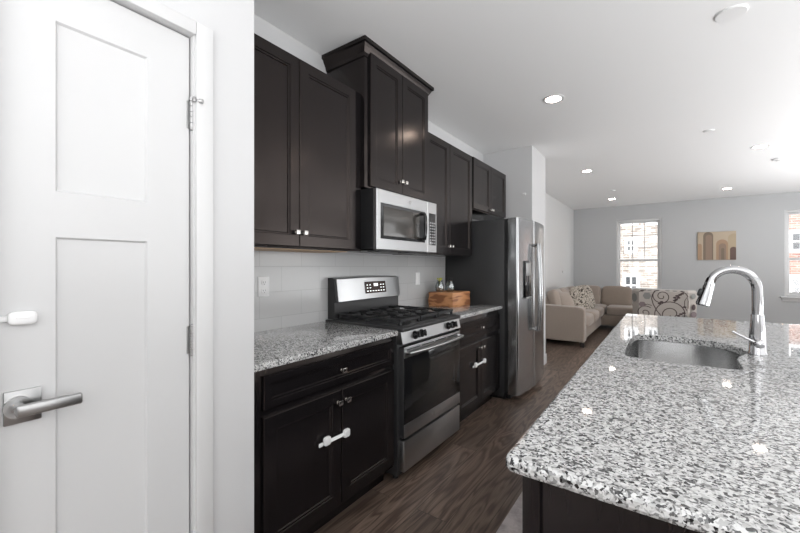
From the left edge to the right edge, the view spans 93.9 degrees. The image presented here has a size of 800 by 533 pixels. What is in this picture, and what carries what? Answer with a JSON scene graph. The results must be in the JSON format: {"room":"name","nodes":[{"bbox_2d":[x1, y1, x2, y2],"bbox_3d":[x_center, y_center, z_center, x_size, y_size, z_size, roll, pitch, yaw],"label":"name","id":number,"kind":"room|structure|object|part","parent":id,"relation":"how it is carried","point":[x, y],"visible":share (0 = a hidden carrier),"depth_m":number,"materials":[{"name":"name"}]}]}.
{"room":"kitchen","nodes":[
{"label":"kitchen","id":0,"kind":"room"},
{"bbox_2d":[156,0,253,532],"bbox_3d":[-2.271,-0.082,-0.328,0.780,2.743,4.832,0,0,35],"label":"wall","id":1,"kind":"structure","parent":0,"point":[231,22],"depth_m":1.34,"materials":[{"name":"grey paint"}]},
{"bbox_2d":[0,0,203,532],"bbox_3d":[-0.805,0.262,1.064,0.091,2.033,0.464,0,0,35],"label":"door","id":2,"kind":"structure","parent":1,"relation":"in","point":[96,106],"depth_m":1.03,"materials":[{"name":"grey wood"}]},
{"bbox_2d":[0,311,36,324],"bbox_3d":[-0.926,0.125,0.897,0.019,0.033,0.079,0,0,35],"label":"safety latch","id":3,"kind":"object","parent":2,"relation":"attached to","point":[18,317],"visible":1,"depth_m":0.90,"materials":[{"name":"white plastic"}]},
{"bbox_3d":[-0.878,0.339,0.923,0.048,0.052,0.138,0,0,35],"label":"lever handle","id":4,"kind":"part","parent":2,"relation":"part of","materials":[{"name":"grey metal"}]},
{"bbox_2d":[110,0,212,532],"bbox_3d":[-0.850,0.243,1.076,0.127,2.094,0.568,0,0,35],"label":"trim","id":5,"kind":"structure","parent":1,"relation":"attached to","point":[200,36],"depth_m":1.24,"materials":[{"name":"grey wood"}]},
{"bbox_2d":[254,14,573,296],"bbox_3d":[1.635,-0.082,5.729,0.120,2.743,9.568,0,0,35],"label":"wall","id":6,"kind":"structure","parent":0,"point":[559,217],"depth_m":7.54,"materials":[{"name":"white paint"}]},
{"bbox_2d":[254,33,360,252],"bbox_3d":[-0.651,-0.603,2.094,0.367,1.024,0.988,0,0,35],"label":"upper cabinet","id":7,"kind":"object","parent":6,"relation":"attached to","point":[307,122],"visible":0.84,"depth_m":2.00,"materials":[{"name":"brown wood"}]},
{"bbox_3d":[-0.677,-0.607,1.804,0.020,1.001,0.462,0,0,35],"label":"door","id":8,"kind":"part","parent":7,"relation":"part of","materials":[{"name":"brown wood"}]},
{"bbox_3d":[-0.710,-0.094,2.094,0.265,0.004,0.910,0,0,35],"label":"panel","id":9,"kind":"part","parent":7,"relation":"part of","materials":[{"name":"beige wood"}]},
{"bbox_3d":[-0.413,-0.607,2.174,0.020,1.001,0.440,0,0,35],"label":"door","id":10,"kind":"part","parent":7,"relation":"part of","materials":[{"name":"brown wood"}]},
{"bbox_2d":[254,251,444,331],"bbox_3d":[-0.304,0.156,2.891,0.011,0.500,2.691,0,0,35],"label":"tile backsplash","id":11,"kind":"structure","parent":6,"relation":"attached to","point":[298,281],"depth_m":2.50,"materials":[{"name":"white tile"}]},
{"bbox_2d":[258,276,268,296],"bbox_3d":[-0.795,0.117,2.183,0.010,0.116,0.074,0,0,35],"label":"wall outlet","id":12,"kind":"object","parent":11,"relation":"attached to","point":[263,282],"visible":1,"depth_m":2.18,"materials":[{"name":"white plastic"}]},
{"bbox_2d":[415,272,419,284],"bbox_3d":[0.169,0.115,3.540,0.008,0.116,0.074,0,0,35],"label":"light switch","id":13,"kind":"object","parent":11,"relation":"attached to","point":[417,275],"visible":1,"depth_m":3.53,"materials":[{"name":"white plastic"}]},
{"bbox_2d":[322,35,433,201],"bbox_3d":[-0.131,-0.982,2.802,0.395,0.940,0.854,0,0,35],"label":"upper cabinet","id":14,"kind":"object","parent":6,"relation":"attached to","point":[394,99],"visible":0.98,"depth_m":2.58,"materials":[{"name":"brown wood"}]},
{"bbox_3d":[-0.132,-1.403,2.803,0.394,0.097,0.854,0,0,35],"label":"crown moulding","id":15,"kind":"part","parent":14,"relation":"part of","materials":[{"name":"brown wood"}]},
{"bbox_3d":[-0.094,-0.957,2.576,0.020,0.870,0.357,0,0,35],"label":"door","id":16,"kind":"part","parent":14,"relation":"part of","materials":[{"name":"brown wood"}]},
{"bbox_2d":[352,188,435,253],"bbox_3d":[-0.092,-0.298,2.769,0.494,0.401,0.754,0,0,35],"label":"microwave","id":17,"kind":"object","parent":14,"relation":"attached to","point":[391,222],"visible":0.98,"depth_m":2.52,"materials":[{"name":"silver metal"}]},
{"bbox_3d":[0.021,-0.302,2.605,0.028,0.388,0.611,0,0,35],"label":"door","id":18,"kind":"part","parent":17,"relation":"part of","materials":[{"name":"silver metal"}]},
{"bbox_3d":[0.032,-0.294,2.603,0.001,0.228,0.542,0,0,35],"label":"door frame","id":19,"kind":"part","parent":17,"relation":"part of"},
{"bbox_3d":[0.180,-0.295,2.768,0.049,0.213,0.023,0,0,35],"label":"handle","id":20,"kind":"part","parent":17,"relation":"part of","materials":[{"name":"black"}]},
{"bbox_3d":[0.239,-0.302,2.913,0.028,0.388,0.137,0,0,35],"label":"control panel","id":21,"kind":"part","parent":17,"relation":"part of","materials":[{"name":"silver metal"}]},
{"bbox_3d":[0.116,-0.957,2.871,0.020,0.870,0.358,0,0,35],"label":"door","id":22,"kind":"part","parent":14,"relation":"part of","materials":[{"name":"brown wood"}]},
{"bbox_2d":[392,132,471,256],"bbox_3d":[0.341,-0.609,3.487,0.367,1.013,0.893,0,0,35],"label":"upper cabinet","id":23,"kind":"object","parent":6,"relation":"attached to","point":[449,167],"visible":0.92,"depth_m":3.38,"materials":[{"name":"brown wood"}]},
{"bbox_3d":[0.325,-0.610,3.211,0.020,0.995,0.402,0,0,35],"label":"door","id":24,"kind":"part","parent":23,"relation":"part of","materials":[{"name":"brown wood"}]},
{"bbox_3d":[0.581,-0.610,3.571,0.020,0.995,0.472,0,0,35],"label":"door","id":25,"kind":"part","parent":23,"relation":"part of","materials":[{"name":"brown wood"}]},
{"bbox_2d":[472,157,505,220],"bbox_3d":[0.887,-0.852,4.255,0.367,0.540,0.951,0,0,35],"label":"upper cabinet","id":26,"kind":"object","parent":6,"relation":"attached to","point":[488,183],"visible":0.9,"depth_m":4.12,"materials":[{"name":"brown wood"}]},
{"bbox_3d":[0.871,-0.853,3.978,0.020,0.522,0.459,0,0,35],"label":"door","id":27,"kind":"part","parent":26,"relation":"part of","materials":[{"name":"brown wood"}]},
{"bbox_3d":[1.144,-0.853,4.361,0.020,0.522,0.473,0,0,35],"label":"door","id":28,"kind":"part","parent":26,"relation":"part of","materials":[{"name":"brown wood"}]},
{"bbox_2d":[314,325,614,532],"bbox_3d":[2.402,1.340,2.341,7.200,0.100,14.600,0,0,35],"label":"floor","id":29,"kind":"structure","parent":0,"point":[465,484],"depth_m":2.27,"materials":[{"name":"brown wood"}]},
{"bbox_2d":[254,337,393,532],"bbox_3d":[-0.546,0.849,1.995,0.655,0.883,0.949,0,0,35],"label":"base cabinet","id":30,"kind":"object","parent":29,"relation":"on","point":[300,486],"visible":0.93,"depth_m":1.74,"materials":[{"name":"brown wood"}]},
{"bbox_3d":[-0.422,0.885,1.666,0.020,0.560,0.434,0,0,35],"label":"door","id":31,"kind":"part","parent":30,"relation":"part of","materials":[{"name":"brown wood"}]},
{"bbox_2d":[254,321,397,371],"bbox_3d":[-0.545,0.391,1.994,0.636,0.030,0.949,0,0,35],"label":"countertop","id":32,"kind":"structure","parent":30,"relation":"on","point":[281,346],"depth_m":1.91,"materials":[{"name":"stone"}]},
{"bbox_3d":[-0.295,0.507,1.844,0.020,0.135,0.870,0,0,35],"label":"drawer","id":33,"kind":"part","parent":30,"relation":"part of","materials":[{"name":"brown wood"}]},
{"bbox_2d":[319,428,349,447],"bbox_3d":[-0.309,0.820,1.788,0.022,0.049,0.195,0,0,35],"label":"safety latch","id":34,"kind":"object","parent":30,"relation":"attached to","point":[327,440],"visible":1,"depth_m":1.77,"materials":[{"name":"white plastic"}]},
{"bbox_3d":[-0.292,0.660,1.809,0.026,0.024,0.028,0,0,35],"label":"knob","id":35,"kind":"part","parent":30,"relation":"part of","materials":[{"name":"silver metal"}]},
{"bbox_3d":[-0.277,0.507,1.831,0.026,0.024,0.028,0,0,35],"label":"knob","id":36,"kind":"part","parent":30,"relation":"part of","materials":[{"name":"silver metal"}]},
{"bbox_3d":[-0.259,0.660,1.856,0.026,0.024,0.028,0,0,35],"label":"knob","id":37,"kind":"part","parent":30,"relation":"part of","materials":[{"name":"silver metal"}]},
{"bbox_3d":[-0.168,0.885,2.023,0.020,0.560,0.430,0,0,35],"label":"door","id":38,"kind":"part","parent":30,"relation":"part of","materials":[{"name":"brown wood"}]},
{"bbox_2d":[325,276,463,478],"bbox_3d":[-0.002,0.681,2.686,0.712,1.218,0.774,0,0,35],"label":"gas range","id":39,"kind":"object","parent":29,"relation":"on","point":[426,366],"visible":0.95,"depth_m":2.51,"materials":[{"name":"grey metal"}]},
{"bbox_2d":[325,311,459,331],"bbox_3d":[-0.029,0.375,2.698,0.653,0.030,0.762,0,0,35],"label":"cooktop","id":40,"kind":"object","parent":39,"relation":"in","point":[415,325],"depth_m":2.47,"materials":[{"name":"black metal"}]},
{"bbox_3d":[0.107,0.423,2.311,0.046,0.053,0.052,0,0,35],"label":"knob","id":41,"kind":"part","parent":39,"relation":"part of","materials":[{"name":"black plastic"}]},
{"bbox_3d":[0.151,0.423,2.372,0.046,0.053,0.052,0,0,35],"label":"knob","id":42,"kind":"part","parent":39,"relation":"part of","materials":[{"name":"black plastic"}]},
{"bbox_3d":[0.217,0.428,2.523,0.048,0.080,0.758,0,0,35],"label":"control panel","id":43,"kind":"part","parent":39,"relation":"part of","materials":[{"name":"silver metal"}]},
{"bbox_3d":[0.220,0.755,2.533,0.038,0.545,0.734,0,0,35],"label":"oven door","id":44,"kind":"part","parent":39,"relation":"part of","materials":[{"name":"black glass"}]},
{"bbox_3d":[0.220,1.136,2.533,0.044,0.184,0.734,0,0,35],"label":"drawer","id":45,"kind":"part","parent":39,"relation":"part of","materials":[{"name":"silver metal"}]},
{"bbox_3d":[0.237,0.515,2.521,0.004,0.065,0.734,0,0,35],"label":"rail","id":46,"kind":"part","parent":39,"relation":"part of","materials":[{"name":"silver metal"}]},
{"bbox_3d":[0.237,0.747,2.521,0.004,0.395,0.730,0,0,35],"label":"oven glass","id":47,"kind":"part","parent":39,"relation":"part of","materials":[{"name":"black glass"}]},
{"bbox_3d":[0.237,0.986,2.521,0.004,0.081,0.734,0,0,35],"label":"rail","id":48,"kind":"part","parent":39,"relation":"part of","materials":[{"name":"silver metal"}]},
{"bbox_3d":[0.261,0.516,2.503,0.071,0.028,0.715,0,0,35],"label":"handle","id":49,"kind":"part","parent":39,"relation":"part of","materials":[{"name":"silver metal"}]},
{"bbox_3d":[0.357,0.423,2.661,0.046,0.053,0.052,0,0,35],"label":"knob","id":50,"kind":"part","parent":39,"relation":"part of","materials":[{"name":"black plastic"}]},
{"bbox_3d":[0.400,0.423,2.722,0.046,0.053,0.052,0,0,35],"label":"knob","id":51,"kind":"part","parent":39,"relation":"part of","materials":[{"name":"black plastic"}]},
{"bbox_2d":[455,310,499,422],"bbox_3d":[0.453,0.849,3.399,0.655,0.883,0.932,0,0,35],"label":"base cabinet","id":52,"kind":"object","parent":29,"relation":"on","point":[481,339],"visible":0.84,"depth_m":3.20,"materials":[{"name":"brown wood"}]},
{"bbox_2d":[404,304,501,319],"bbox_3d":[0.456,0.391,3.400,0.636,0.030,0.937,0,0,35],"label":"countertop","id":53,"kind":"structure","parent":52,"relation":"on","point":[466,311],"depth_m":3.35,"materials":[{"name":"stone"}]},
{"bbox_2d":[428,290,469,306],"bbox_3d":[0.489,0.310,3.643,0.288,0.132,0.363,0,0,35],"label":"wood block","id":54,"kind":"object","parent":53,"relation":"on","point":[444,298],"visible":0.97,"depth_m":3.51,"materials":[{"name":"brown wood"}]},
{"bbox_2d":[436,278,443,290],"bbox_3d":[0.386,0.176,3.629,0.088,0.134,0.088,0,0,35],"label":"glass jar","id":55,"kind":"object","parent":54,"relation":"on","point":[438,288],"visible":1,"depth_m":3.61,"materials":[{"name":"clear glass"}]},
{"bbox_2d":[446,278,453,290],"bbox_3d":[0.489,0.176,3.653,0.088,0.134,0.088,0,0,35],"label":"glass jar","id":56,"kind":"object","parent":54,"relation":"on","point":[448,288],"visible":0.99,"depth_m":3.63,"materials":[{"name":"clear glass"}]},
{"bbox_3d":[0.565,0.902,3.053,0.020,0.525,0.430,0,0,35],"label":"door","id":57,"kind":"part","parent":52,"relation":"part of","materials":[{"name":"brown wood"}]},
{"bbox_3d":[0.695,0.526,3.236,0.020,0.148,0.878,0,0,35],"label":"drawer","id":58,"kind":"part","parent":52,"relation":"part of","materials":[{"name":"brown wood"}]},
{"bbox_2d":[473,358,485,367],"bbox_3d":[0.678,0.821,3.175,0.022,0.042,0.250,0,0,35],"label":"safety latch","id":59,"kind":"object","parent":52,"relation":"attached to","point":[476,364],"visible":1,"depth_m":3.15,"materials":[{"name":"white plastic"}]},
{"bbox_3d":[0.821,0.902,3.413,0.020,0.525,0.442,0,0,35],"label":"door","id":60,"kind":"part","parent":52,"relation":"part of","materials":[{"name":"brown wood"}]},
{"bbox_2d":[445,217,543,398],"bbox_3d":[1.115,0.411,4.107,0.893,1.757,0.925,0,0,35],"label":"refrigerator","id":61,"kind":"object","parent":29,"relation":"on","point":[505,266],"visible":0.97,"depth_m":3.68,"materials":[{"name":"grey metal"}]},
{"bbox_3d":[1.205,0.382,3.716,0.133,1.697,0.392,0,0,35],"label":"freezer door","id":62,"kind":"part","parent":61,"relation":"part of","materials":[{"name":"silver metal"}]},
{"bbox_3d":[1.270,0.028,3.692,0.002,0.125,0.140,0,0,35],"label":"dispenser panel","id":63,"kind":"part","parent":61,"relation":"part of","materials":[{"name":"silver metal"}]},
{"bbox_3d":[1.386,0.210,3.797,0.087,0.899,0.027,0,0,35],"label":"handle","id":64,"kind":"part","parent":61,"relation":"part of","materials":[{"name":"silver metal"}]},
{"bbox_3d":[1.476,0.382,4.094,0.135,1.697,0.527,0,0,35],"label":"fridge door","id":65,"kind":"part","parent":61,"relation":"part of","materials":[{"name":"silver metal"}]},
{"bbox_3d":[1.425,0.210,3.848,0.087,0.899,0.027,0,0,35],"label":"handle","id":66,"kind":"part","parent":61,"relation":"part of","materials":[{"name":"silver metal"}]},
{"bbox_2d":[496,493,521,532],"bbox_3d":[0.734,1.284,1.810,0.432,0.012,2.000,0,0,35],"label":"floor mat","id":67,"kind":"object","parent":29,"relation":"on","point":[512,523],"visible":0.09,"depth_m":1.88,"materials":[{"name":"fabric"}]},
{"bbox_2d":[546,285,632,347],"bbox_3d":[3.690,0.845,7.193,1.390,0.891,3.000,0,0,35],"label":"sectional sofa","id":68,"kind":"object","parent":29,"relation":"on","point":[563,322],"visible":0.7,"depth_m":6.40,"materials":[{"name":"beige fabric"}]},
{"bbox_2d":[547,289,561,304],"bbox_3d":[2.780,0.630,6.613,0.287,0.459,0.600,0,0,35],"label":"cushion","id":69,"kind":"object","parent":68,"relation":"on","point":[553,296],"depth_m":6.40,"materials":[{"name":"beige fabric"}]},
{"bbox_2d":[559,287,569,293],"bbox_3d":[3.139,0.630,7.119,0.279,0.461,0.600,0,0,35],"label":"cushion","id":70,"kind":"object","parent":68,"relation":"on","point":[564,289],"depth_m":6.98,"materials":[{"name":"beige fabric"}]},
{"bbox_3d":[2.642,0.925,6.221,0.810,0.570,0.200,0,0,35],"label":"arm","id":71,"kind":"part","parent":68,"relation":"part of","materials":[{"name":"beige fabric"}]},
{"bbox_2d":[559,292,574,305],"bbox_3d":[2.882,0.640,6.516,0.400,0.386,0.234,0,0,-31],"label":"throw pillow","id":72,"kind":"object","parent":68,"relation":"on","point":[566,299],"visible":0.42,"depth_m":6.45,"materials":[{"name":"beige fabric"}]},
{"bbox_2d":[569,285,595,308],"bbox_3d":[3.460,0.605,7.087,0.519,0.509,0.191,0,0,-12],"label":"throw pillow","id":73,"kind":"object","parent":68,"relation":"on","point":[582,295],"visible":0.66,"depth_m":7.03,"materials":[{"name":"fabric"}]},
{"bbox_2d":[586,312,593,326],"bbox_3d":[2.986,0.905,6.497,0.650,0.210,0.636,0,0,35],"label":"seat cushion","id":74,"kind":"object","parent":68,"relation":"on","point":[589,316],"depth_m":6.19,"materials":[{"name":"beige fabric"}]},
{"bbox_2d":[586,309,598,321],"bbox_3d":[3.357,0.905,7.019,0.650,0.210,0.636,0,0,35],"label":"seat cushion","id":75,"kind":"object","parent":68,"relation":"on","point":[595,312],"depth_m":6.75,"materials":[{"name":"beige fabric"}]},
{"bbox_2d":[588,285,601,303],"bbox_3d":[4.230,0.645,8.306,0.440,0.456,0.247,0,0,35],"label":"cushion","id":76,"kind":"object","parent":68,"relation":"on","point":[597,291],"depth_m":8.14,"materials":[{"name":"beige fabric"}]},
{"bbox_2d":[594,306,603,317],"bbox_3d":[3.728,0.905,7.540,0.650,0.210,0.636,0,0,35],"label":"seat cushion","id":77,"kind":"object","parent":68,"relation":"on","point":[601,310],"depth_m":7.30,"materials":[{"name":"beige fabric"}]},
{"bbox_2d":[595,304,606,313],"bbox_3d":[4.108,0.905,8.049,0.600,0.190,0.630,0,0,35],"label":"seat cushion","id":78,"kind":"object","parent":68,"relation":"on","point":[604,306],"depth_m":7.79,"materials":[{"name":"beige fabric"}]},
{"bbox_2d":[601,286,631,305],"bbox_3d":[4.646,0.645,8.010,0.580,0.456,0.247,0,0,35],"label":"cushion","id":79,"kind":"object","parent":68,"relation":"on","point":[610,295],"depth_m":7.92,"materials":[{"name":"beige fabric"}]},
{"bbox_2d":[607,305,632,315],"bbox_3d":[4.581,0.905,7.713,0.520,0.190,0.630,0,0,35],"label":"seat cushion","id":80,"kind":"object","parent":68,"relation":"on","point":[612,310],"depth_m":7.51,"materials":[{"name":"beige fabric"}]},
{"bbox_2d":[522,475,698,532],"bbox_3d":[1.369,0.849,1.612,0.838,0.883,2.690,0,0,35],"label":"base cabinet","id":81,"kind":"object","parent":29,"relation":"on","point":[546,508],"visible":0.05,"depth_m":0.71,"materials":[{"name":"brown wood"}]},
{"bbox_3d":[0.272,0.798,0.763,0.035,0.783,0.035,0,0,35],"label":"corner post","id":82,"kind":"part","parent":81,"relation":"part of","materials":[{"name":"brown wood"}]},
{"bbox_2d":[506,314,799,532],"bbox_3d":[1.452,0.391,1.552,1.094,0.030,2.768,0,0,35],"label":"countertop","id":83,"kind":"structure","parent":81,"relation":"on","point":[701,449],"depth_m":0.84,"materials":[{"name":"stone"}]},
{"bbox_2d":[626,340,741,369],"bbox_3d":[1.303,0.514,1.712,0.484,0.216,0.730,0,0,35],"label":"sink","id":84,"kind":"object","parent":83,"relation":"in","point":[683,353],"visible":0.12,"depth_m":1.97,"materials":[{"name":"silver metal"}]},
{"bbox_2d":[696,265,767,355],"bbox_3d":[1.449,0.185,1.641,0.242,0.381,0.091,0,0,35],"label":"kitchen faucet","id":85,"kind":"object","parent":83,"relation":"on","point":[756,338],"visible":1,"depth_m":1.60,"materials":[{"name":"silver metal"}]},
{"bbox_3d":[1.455,0.100,1.635,0.202,0.210,0.037,0,0,26],"label":"spout","id":86,"kind":"part","parent":85,"relation":"part of","materials":[{"name":"silver metal"}]},
{"bbox_3d":[1.469,0.302,1.588,0.090,0.056,0.012,0,0,33],"label":"lever","id":87,"kind":"part","parent":85,"relation":"part of","materials":[{"name":"silver metal"}]},
{"bbox_2d":[632,289,696,317],"bbox_3d":[4.687,0.843,6.654,0.919,0.895,0.822,0,0,35],"label":"floral armchair","id":88,"kind":"object","parent":29,"relation":"on","point":[659,302],"visible":0.61,"depth_m":6.31,"materials":[{"name":"fabric"}]},
{"bbox_2d":[483,146,545,353],"bbox_3d":[1.462,-0.082,4.952,0.740,2.743,0.616,0,0,35],"label":"wall partition","id":89,"kind":"structure","parent":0,"point":[524,168],"depth_m":4.63,"materials":[{"name":"grey paint"}]},
{"bbox_2d":[544,353,546,364],"bbox_3d":[1.532,1.225,4.910,0.603,0.130,0.629,0,0,35],"label":"baseboard","id":90,"kind":"structure","parent":89,"relation":"attached to","point":[545,355],"depth_m":4.94,"materials":[{"name":"white"}]},
{"bbox_2d":[254,0,799,209],"bbox_3d":[2.402,-1.513,2.341,7.200,0.120,14.600,0,0,35],"label":"ceiling","id":91,"kind":"structure","parent":0,"point":[641,83],"depth_m":2.92,"materials":[{"name":"white paint"}]},
{"bbox_2d":[543,94,564,103],"bbox_3d":[1.331,-1.450,3.242,0.176,0.007,0.176,0,0,35],"label":"recessed light","id":92,"kind":"object","parent":91,"relation":"in","point":[556,98],"visible":1,"depth_m":3.24,"materials":[{"name":"grey"}]},
{"bbox_2d":[704,129,714,132],"bbox_3d":[3.302,-1.447,3.992,0.090,0.013,0.090,0,0,35],"label":"cap","id":93,"kind":"object","parent":91,"relation":"attached to","point":[708,130],"visible":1,"depth_m":3.98,"materials":[{"name":"white plastic"}]},
{"bbox_2d":[714,4,748,22],"bbox_3d":[1.897,-1.448,2.142,0.150,0.010,0.150,0,0,35],"label":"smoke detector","id":94,"kind":"object","parent":91,"relation":"in","point":[733,12],"visible":1,"depth_m":2.13,"materials":[{"name":"white plastic"}]},
{"bbox_2d":[750,144,769,148],"bbox_3d":[4.359,-1.450,4.525,0.176,0.007,0.176,0,0,35],"label":"recessed light","id":95,"kind":"object","parent":91,"relation":"in","point":[762,145],"visible":1,"depth_m":4.51,"materials":[{"name":"beige plastic"}]},
{"bbox_2d":[772,157,786,161],"bbox_3d":[5.106,-1.435,5.028,0.150,0.035,0.150,0,0,35],"label":"smoke detector","id":96,"kind":"object","parent":91,"relation":"attached to","point":[779,159],"visible":1,"depth_m":5.00,"materials":[{"name":"white plastic"}]},
{"bbox_2d":[574,192,799,323],"bbox_3d":[6.953,-0.082,7.915,6.250,2.743,0.160,0,0,35],"label":"wall","id":97,"kind":"structure","parent":0,"point":[757,221],"depth_m":8.02,"materials":[{"name":"grey paint"}]},
{"bbox_2d":[616,218,661,289],"bbox_3d":[5.616,-0.210,8.805,1.030,1.800,0.200,0,0,35],"label":"window","id":98,"kind":"structure","parent":97,"relation":"in","point":[658,220],"depth_m":8.79,"materials":[{"name":"grey"}]},
{"bbox_3d":[5.636,0.185,8.833,0.820,0.720,0.030,0,0,35],"label":"sash","id":99,"kind":"part","parent":98,"relation":"part of","materials":[{"name":"grey"}]},
{"bbox_3d":[5.657,-0.593,8.862,0.820,0.945,0.030,0,0,35],"label":"sash","id":100,"kind":"part","parent":98,"relation":"part of","materials":[{"name":"grey"}]},
{"bbox_2d":[629,223,656,258],"bbox_3d":[5.656,-0.593,8.861,0.740,0.865,0.013,0,0,35],"label":"grille","id":101,"kind":"object","parent":98,"relation":"attached to","point":[632,235],"depth_m":8.85,"materials":[{"name":"grey plastic"}]},
{"bbox_2d":[698,231,735,259],"bbox_3d":[6.731,-0.440,7.950,0.628,0.600,0.037,0,0,35],"label":"wall art","id":102,"kind":"object","parent":97,"relation":"attached to","point":[721,245],"visible":1,"depth_m":7.93,"materials":[{"name":"beige paper"}]},
{"bbox_2d":[698,244,701,259],"bbox_3d":[6.495,-0.316,8.098,0.068,0.348,0.001,0,0,35],"label":"print","id":103,"kind":"object","parent":102,"relation":"attached to","point":[699,245],"depth_m":8.10,"materials":[{"name":"beige paper"}]},
{"bbox_2d":[703,232,712,259],"bbox_3d":[6.611,-0.441,8.016,0.165,0.598,0.001,0,0,35],"label":"print","id":104,"kind":"object","parent":102,"relation":"attached to","point":[707,236],"depth_m":8.02,"materials":[{"name":"brown paint"}]},
{"bbox_2d":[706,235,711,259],"bbox_3d":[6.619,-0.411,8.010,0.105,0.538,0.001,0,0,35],"label":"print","id":105,"kind":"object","parent":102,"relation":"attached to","point":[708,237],"depth_m":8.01,"materials":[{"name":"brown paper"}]},
{"bbox_2d":[716,240,727,259],"bbox_3d":[6.795,-0.356,7.884,0.190,0.428,0.001,0,0,35],"label":"print","id":106,"kind":"object","parent":102,"relation":"attached to","point":[721,245],"depth_m":7.88,"materials":[{"name":"beige paper"}]},
{"bbox_2d":[721,248,723,259],"bbox_3d":[6.803,-0.266,7.877,0.050,0.248,0.001,0,0,35],"label":"print","id":107,"kind":"object","parent":102,"relation":"attached to","point":[722,249],"depth_m":7.88,"materials":[{"name":"brown paint"}]},
{"bbox_2d":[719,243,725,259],"bbox_3d":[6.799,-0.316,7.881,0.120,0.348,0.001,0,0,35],"label":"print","id":108,"kind":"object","parent":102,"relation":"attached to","point":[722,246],"depth_m":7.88,"materials":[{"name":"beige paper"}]},
{"bbox_2d":[728,233,735,259],"bbox_3d":[6.924,-0.416,7.792,0.126,0.548,0.001,0,0,35],"label":"print","id":109,"kind":"object","parent":102,"relation":"attached to","point":[731,236],"depth_m":7.79,"materials":[{"name":"beige paper"}]},
{"bbox_2d":[730,247,735,259],"bbox_3d":[6.936,-0.276,7.783,0.096,0.268,0.001,0,0,35],"label":"print","id":110,"kind":"object","parent":102,"relation":"attached to","point":[732,249],"depth_m":7.78,"materials":[{"name":"brown paper"}]},
{"bbox_2d":[780,209,799,301],"bbox_3d":[7.966,-0.210,7.132,1.030,1.800,0.200,0,0,35],"label":"window","id":111,"kind":"structure","parent":97,"relation":"in","point":[793,296],"depth_m":7.37,"materials":[{"name":"grey"}]},
{"bbox_3d":[7.938,0.640,7.091,1.030,0.100,0.100,0,0,35],"label":"sill","id":112,"kind":"part","parent":111,"relation":"part of","materials":[{"name":"grey"}]},
{"bbox_3d":[8.007,-0.593,7.189,0.820,0.945,0.030,0,0,35],"label":"sash","id":113,"kind":"part","parent":111,"relation":"part of","materials":[{"name":"grey"}]},
{"bbox_3d":[7.987,0.185,7.160,0.820,0.720,0.030,0,0,35],"label":"sash","id":114,"kind":"part","parent":111,"relation":"part of","materials":[{"name":"grey"}]},
{"label":"outside","id":115,"kind":"structure","parent":0,"visible":0},
{"bbox_3d":[20.469,4.340,28.760,60.000,0.100,49.400,0,0,35],"label":"ground","id":116,"kind":"structure","parent":115,"visible":0},
{"bbox_2d":[620,222,656,287],"bbox_3d":[8.696,-1.710,17.090,8.350,12.000,4.068,0,0,35],"label":"brick building","id":117,"kind":"structure","parent":116,"relation":"on","point":[633,274],"depth_m":14.33,"materials":[{"name":"white"}]},
{"bbox_3d":[8.924,0.905,14.436,0.340,1.010,0.009,0,0,35],"label":"pane","id":118,"kind":"part","parent":117,"relation":"part of","materials":[{"name":"grey"}]},
{"bbox_2d":[789,214,799,291],"bbox_3d":[16.414,-1.710,14.052,7.550,12.000,4.068,0,0,35],"label":"brick building","id":119,"kind":"structure","parent":116,"relation":"on","point":[794,220],"depth_m":13.29,"materials":[{"name":"white"}]},
{"bbox_3d":[14.239,-0.890,13.109,0.640,0.540,0.009,0,0,35],"label":"pane","id":120,"kind":"part","parent":119,"relation":"part of","materials":[{"name":"grey"}]},
{"bbox_3d":[14.239,0.715,13.109,0.640,0.590,0.009,0,0,35],"label":"pane","id":121,"kind":"part","parent":119,"relation":"part of","materials":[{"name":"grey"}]}
]}

